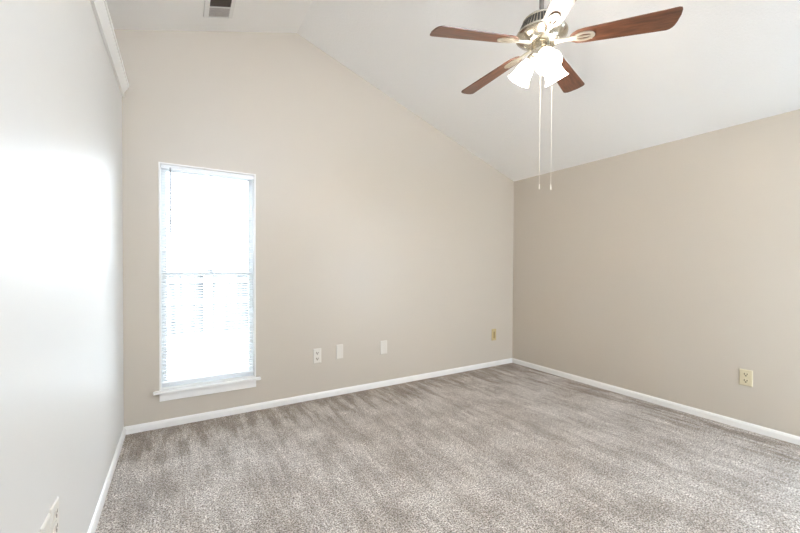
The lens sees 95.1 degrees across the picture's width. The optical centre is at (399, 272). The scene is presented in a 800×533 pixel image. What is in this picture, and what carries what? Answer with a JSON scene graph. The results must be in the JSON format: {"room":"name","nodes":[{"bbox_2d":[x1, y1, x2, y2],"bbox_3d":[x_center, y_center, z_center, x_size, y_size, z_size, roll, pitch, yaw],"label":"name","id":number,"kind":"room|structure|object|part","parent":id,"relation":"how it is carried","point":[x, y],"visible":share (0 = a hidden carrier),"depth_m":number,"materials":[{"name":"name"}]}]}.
{"room":"empty bedroom","nodes":[
{"label":"empty bedroom","id":0,"kind":"room"},
{"bbox_2d":[0,0,123,532],"bbox_3d":[-1.089,-0.044,0.990,0.120,2.600,4.044,0,1,-31],"label":"wall","id":1,"kind":"structure","parent":0,"point":[62,374],"depth_m":1.26,"materials":[{"name":"white paint"}]},
{"bbox_2d":[40,513,50,532],"bbox_3d":[-1.101,0.833,1.137,0.007,0.125,0.082,0,1,-31],"label":"blank wall plate","id":2,"kind":"object","parent":1,"relation":"attached to","point":[46,526],"visible":1,"depth_m":1.14,"materials":[{"name":"beige plastic"}]},
{"bbox_2d":[50,496,58,532],"bbox_3d":[-1.149,0.827,1.218,0.009,0.125,0.082,0,1,-31],"label":"wall outlet","id":3,"kind":"object","parent":1,"relation":"attached to","point":[54,510],"visible":1,"depth_m":1.21,"materials":[{"name":"beige plastic"}]},
{"bbox_2d":[54,507,57,519],"bbox_3d":[-1.147,0.803,1.220,0.003,0.031,0.039,0,1,-31],"label":"receptacle","id":4,"kind":"object","parent":3,"relation":"attached to","point":[55,508],"depth_m":1.22,"materials":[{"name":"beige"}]},
{"bbox_2d":[54,521,57,532],"bbox_3d":[-1.147,0.852,1.220,0.003,0.031,0.039,0,1,-31],"label":"receptacle","id":5,"kind":"object","parent":3,"relation":"attached to","point":[56,522],"depth_m":1.22,"materials":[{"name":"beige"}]},
{"bbox_2d":[88,428,125,532],"bbox_3d":[-1.036,1.225,1.037,0.013,0.060,4.031,0,1,-31],"label":"baseboard","id":6,"kind":"structure","parent":1,"relation":"attached to","point":[98,510],"depth_m":2.04,"materials":[{"name":"white wood"}]},
{"bbox_2d":[90,0,128,96],"bbox_3d":[-1.082,-1.327,0.973,0.213,0.079,4.043,0,1,-31],"label":"trim","id":7,"kind":"structure","parent":1,"relation":"attached to","point":[100,8],"depth_m":2.10,"materials":[{"name":"white"}]},
{"bbox_2d":[114,29,513,426],"bbox_3d":[-0.967,-0.503,3.490,6.002,3.448,0.120,0,1,-31],"label":"wall","id":8,"kind":"structure","parent":0,"point":[374,225],"depth_m":3.52,"materials":[{"name":"beige paint"}]},
{"bbox_2d":[153,162,260,401],"bbox_3d":[-1.606,0.071,3.087,0.793,1.880,0.165,0,1,-31],"label":"window","id":9,"kind":"structure","parent":8,"relation":"in","point":[179,390],"depth_m":3.04,"materials":[{"name":"white"}]},
{"bbox_3d":[-1.594,0.935,3.071,0.793,0.026,0.100,0,1,-31],"label":"sill","id":10,"kind":"part","parent":9,"relation":"part of","materials":[{"name":"white wood"}]},
{"bbox_3d":[-1.632,-0.417,3.131,0.693,0.882,0.024,0,1,-31],"label":"sash","id":11,"kind":"part","parent":9,"relation":"part of","materials":[{"name":"white plastic"}]},
{"bbox_3d":[-1.622,0.455,3.119,0.693,0.932,0.025,0,1,-31],"label":"sash","id":12,"kind":"part","parent":9,"relation":"part of","materials":[{"name":"white plastic"}]},
{"bbox_2d":[161,164,253,384],"bbox_3d":[-1.591,0.016,3.065,0.685,1.740,0.044,0,1,-31],"label":"blind","id":13,"kind":"object","parent":9,"relation":"attached to","point":[168,167],"visible":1,"depth_m":3.06,"materials":[{"name":"white plastic"}]},
{"bbox_3d":[-1.806,0.026,2.944,0.001,1.700,0.028,0,1,-31],"label":"ladder cord","id":14,"kind":"part","parent":13,"relation":"part of","materials":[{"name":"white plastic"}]},
{"bbox_3d":[-1.599,0.878,3.084,0.685,0.014,0.024,0,1,-31],"label":"rail","id":15,"kind":"part","parent":13,"relation":"part of","materials":[{"name":"white plastic"}]},
{"bbox_3d":[-1.595,0.025,3.071,0.001,1.700,0.028,0,1,-31],"label":"ladder cord","id":16,"kind":"part","parent":13,"relation":"part of","materials":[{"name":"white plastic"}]},
{"bbox_3d":[-1.384,0.025,3.199,0.001,1.700,0.028,0,1,-31],"label":"ladder cord","id":17,"kind":"part","parent":13,"relation":"part of","materials":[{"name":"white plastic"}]},
{"bbox_2d":[313,348,320,363],"bbox_3d":[-0.800,0.804,3.538,0.080,0.142,0.009,0,1,-31],"label":"wall outlet","id":18,"kind":"object","parent":8,"relation":"attached to","point":[316,352],"visible":1,"depth_m":3.53,"materials":[{"name":"beige plastic"}]},
{"bbox_2d":[124,358,512,434],"bbox_3d":[-0.282,1.189,3.856,4.221,0.060,0.013,0,1,-31],"label":"baseboard","id":19,"kind":"structure","parent":8,"relation":"attached to","point":[165,423],"depth_m":3.41,"materials":[{"name":"white wood"}]},
{"bbox_2d":[336,344,342,358],"bbox_3d":[-0.604,0.788,3.658,0.076,0.142,0.007,0,1,-31],"label":"blank wall plate","id":20,"kind":"object","parent":8,"relation":"attached to","point":[339,348],"visible":1,"depth_m":3.65,"materials":[{"name":"beige plastic"}]},
{"bbox_2d":[380,340,386,354],"bbox_3d":[-0.174,0.799,3.918,0.082,0.145,0.007,0,1,-31],"label":"blank wall plate","id":21,"kind":"object","parent":8,"relation":"attached to","point":[383,344],"visible":1,"depth_m":3.91,"materials":[{"name":"beige plastic"}]},
{"bbox_2d":[492,329,495,340],"bbox_3d":[1.226,0.806,4.764,0.082,0.150,0.008,0,1,-31],"label":"jack plate","id":22,"kind":"object","parent":8,"relation":"attached to","point":[493,330],"visible":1,"depth_m":4.76,"materials":[{"name":"beige plastic"}]},
{"bbox_2d":[95,363,799,532],"bbox_3d":[0.102,1.301,1.734,6.002,0.100,4.284,0,1,-31],"label":"floor","id":23,"kind":"structure","parent":0,"point":[510,447],"depth_m":2.34,"materials":[{"name":"grey carpet"}]},
{"bbox_2d":[106,0,799,180],"bbox_3d":[0.117,-1.733,1.691,6.102,1.206,4.384,0,1,-31],"label":"ceiling","id":24,"kind":"structure","parent":0,"point":[722,64],"depth_m":2.94,"materials":[{"name":"white paint"}]},
{"bbox_2d":[203,0,235,18],"bbox_3d":[-1.308,-2.000,2.670,0.206,0.074,0.462,0,1,-31],"label":"ceiling vent","id":25,"kind":"object","parent":24,"relation":"in","point":[212,8],"visible":1,"depth_m":2.77,"materials":[{"name":"white metal"}]},
{"bbox_2d":[430,0,682,189],"bbox_3d":[0.801,-1.209,2.165,1.273,1.447,1.229,0,1,-31],"label":"ceiling fan","id":26,"kind":"object","parent":24,"relation":"hanging from","point":[542,29],"visible":1,"depth_m":2.03,"materials":[{"name":"cherry wood"},{"name":"brushed nickel"},{"name":"frosted glass"}]},
{"bbox_3d":[0.424,-1.317,2.030,0.511,0.006,0.138,-2,13,-13],"label":"blade","id":27,"kind":"part","parent":26,"relation":"part of","materials":[{"name":"brown wood"}]},
{"bbox_3d":[0.611,-1.323,2.468,0.138,0.006,0.511,-14,6,-30],"label":"blade","id":28,"kind":"part","parent":26,"relation":"part of","materials":[{"name":"brown wood"}]},
{"bbox_3d":[0.717,-1.187,2.184,0.136,0.156,0.145,0,1,-31],"label":"lamp shade","id":29,"kind":"part","parent":26,"relation":"part of","materials":[{"name":"white glass"}]},
{"bbox_3d":[0.771,-1.260,2.152,0.056,0.058,0.058,0,1,-31],"label":"lamp arm","id":30,"kind":"part","parent":26,"relation":"part of","materials":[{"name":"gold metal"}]},
{"bbox_3d":[0.814,-0.871,2.127,0.003,0.713,0.003,0,1,-31],"label":"pull chain","id":31,"kind":"part","parent":26,"relation":"part of","materials":[{"name":"white metal"}]},
{"bbox_3d":[0.811,-1.209,2.033,0.056,0.081,0.063,0,1,-31],"label":"bulb","id":32,"kind":"part","parent":26,"relation":"part of","materials":[{"name":"white glass"}]},
{"bbox_3d":[0.806,-1.183,2.001,0.135,0.156,0.142,0,1,-31],"label":"lamp shade","id":33,"kind":"part","parent":26,"relation":"part of","materials":[{"name":"white glass"}]},
{"bbox_3d":[0.921,-1.185,2.171,0.148,0.156,0.140,0,1,-31],"label":"lamp shade","id":34,"kind":"part","parent":26,"relation":"part of","materials":[{"name":"white glass"}]},
{"bbox_3d":[0.782,-1.311,1.717,0.138,0.006,0.511,12,4,4],"label":"blade","id":35,"kind":"part","parent":26,"relation":"part of","materials":[{"name":"white wood"}]},
{"bbox_3d":[1.085,-1.320,2.426,0.138,0.006,0.511,-15,-11,40],"label":"blade","id":36,"kind":"part","parent":26,"relation":"part of","materials":[{"name":"brown wood"}]},
{"bbox_3d":[1.192,-1.312,1.961,0.511,0.006,0.138,3,-10,23],"label":"blade","id":37,"kind":"part","parent":26,"relation":"part of","materials":[{"name":"brown wood"}]},
{"bbox_2d":[512,109,799,436],"bbox_3d":[2.624,0.022,3.239,0.120,2.440,4.044,0,1,-31],"label":"wall","id":38,"kind":"structure","parent":0,"point":[668,271],"depth_m":3.31,"materials":[{"name":"beige paint"}]},
{"bbox_2d":[512,358,799,444],"bbox_3d":[2.236,1.203,3.759,0.013,0.060,2.761,0,1,-31],"label":"baseboard","id":39,"kind":"structure","parent":38,"relation":"attached to","point":[783,436],"depth_m":3.30,"materials":[{"name":"white wood"}]},
{"bbox_2d":[739,369,752,386],"bbox_3d":[2.751,0.835,2.909,0.009,0.128,0.080,0,1,-31],"label":"wall outlet","id":40,"kind":"object","parent":38,"relation":"attached to","point":[745,376],"visible":1,"depth_m":2.90,"materials":[{"name":"beige plastic"}]},
{"label":"outside","id":41,"kind":"structure","parent":0,"visible":0},
{"bbox_2d":[167,283,247,377],"bbox_3d":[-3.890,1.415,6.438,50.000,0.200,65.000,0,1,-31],"label":"ground","id":42,"kind":"structure","parent":41,"point":[236,283],"depth_m":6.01,"materials":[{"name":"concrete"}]},
{"bbox_2d":[167,255,247,341],"bbox_3d":[-3.830,0.472,7.299,6.350,1.660,0.140,0,1,-31],"label":"fence","id":43,"kind":"object","parent":42,"relation":"on","point":[205,261],"visible":0.08,"depth_m":7.25,"materials":[{"name":"white"}]},
{"bbox_3d":[-5.182,0.637,6.496,2.996,1.220,0.020,0,1,-31],"label":"board panel","id":44,"kind":"part","parent":43,"relation":"part of","materials":[{"name":"white"}]},
{"bbox_3d":[-5.172,0.363,6.465,3.040,0.490,0.035,0,1,-31],"label":"rail","id":45,"kind":"part","parent":43,"relation":"part of","materials":[{"name":"white"}]},
{"bbox_3d":[-3.830,0.502,7.300,0.120,1.600,0.120,0,1,-31],"label":"post","id":46,"kind":"part","parent":43,"relation":"part of","materials":[{"name":"white"}]},
{"bbox_3d":[-2.469,0.353,8.101,3.040,0.490,0.035,0,1,-31],"label":"rail","id":47,"kind":"part","parent":43,"relation":"part of","materials":[{"name":"white"}]},
{"bbox_3d":[-2.490,0.627,8.124,2.996,1.220,0.020,0,1,-31],"label":"board panel","id":48,"kind":"part","parent":43,"relation":"part of","materials":[{"name":"white"}]}
]}

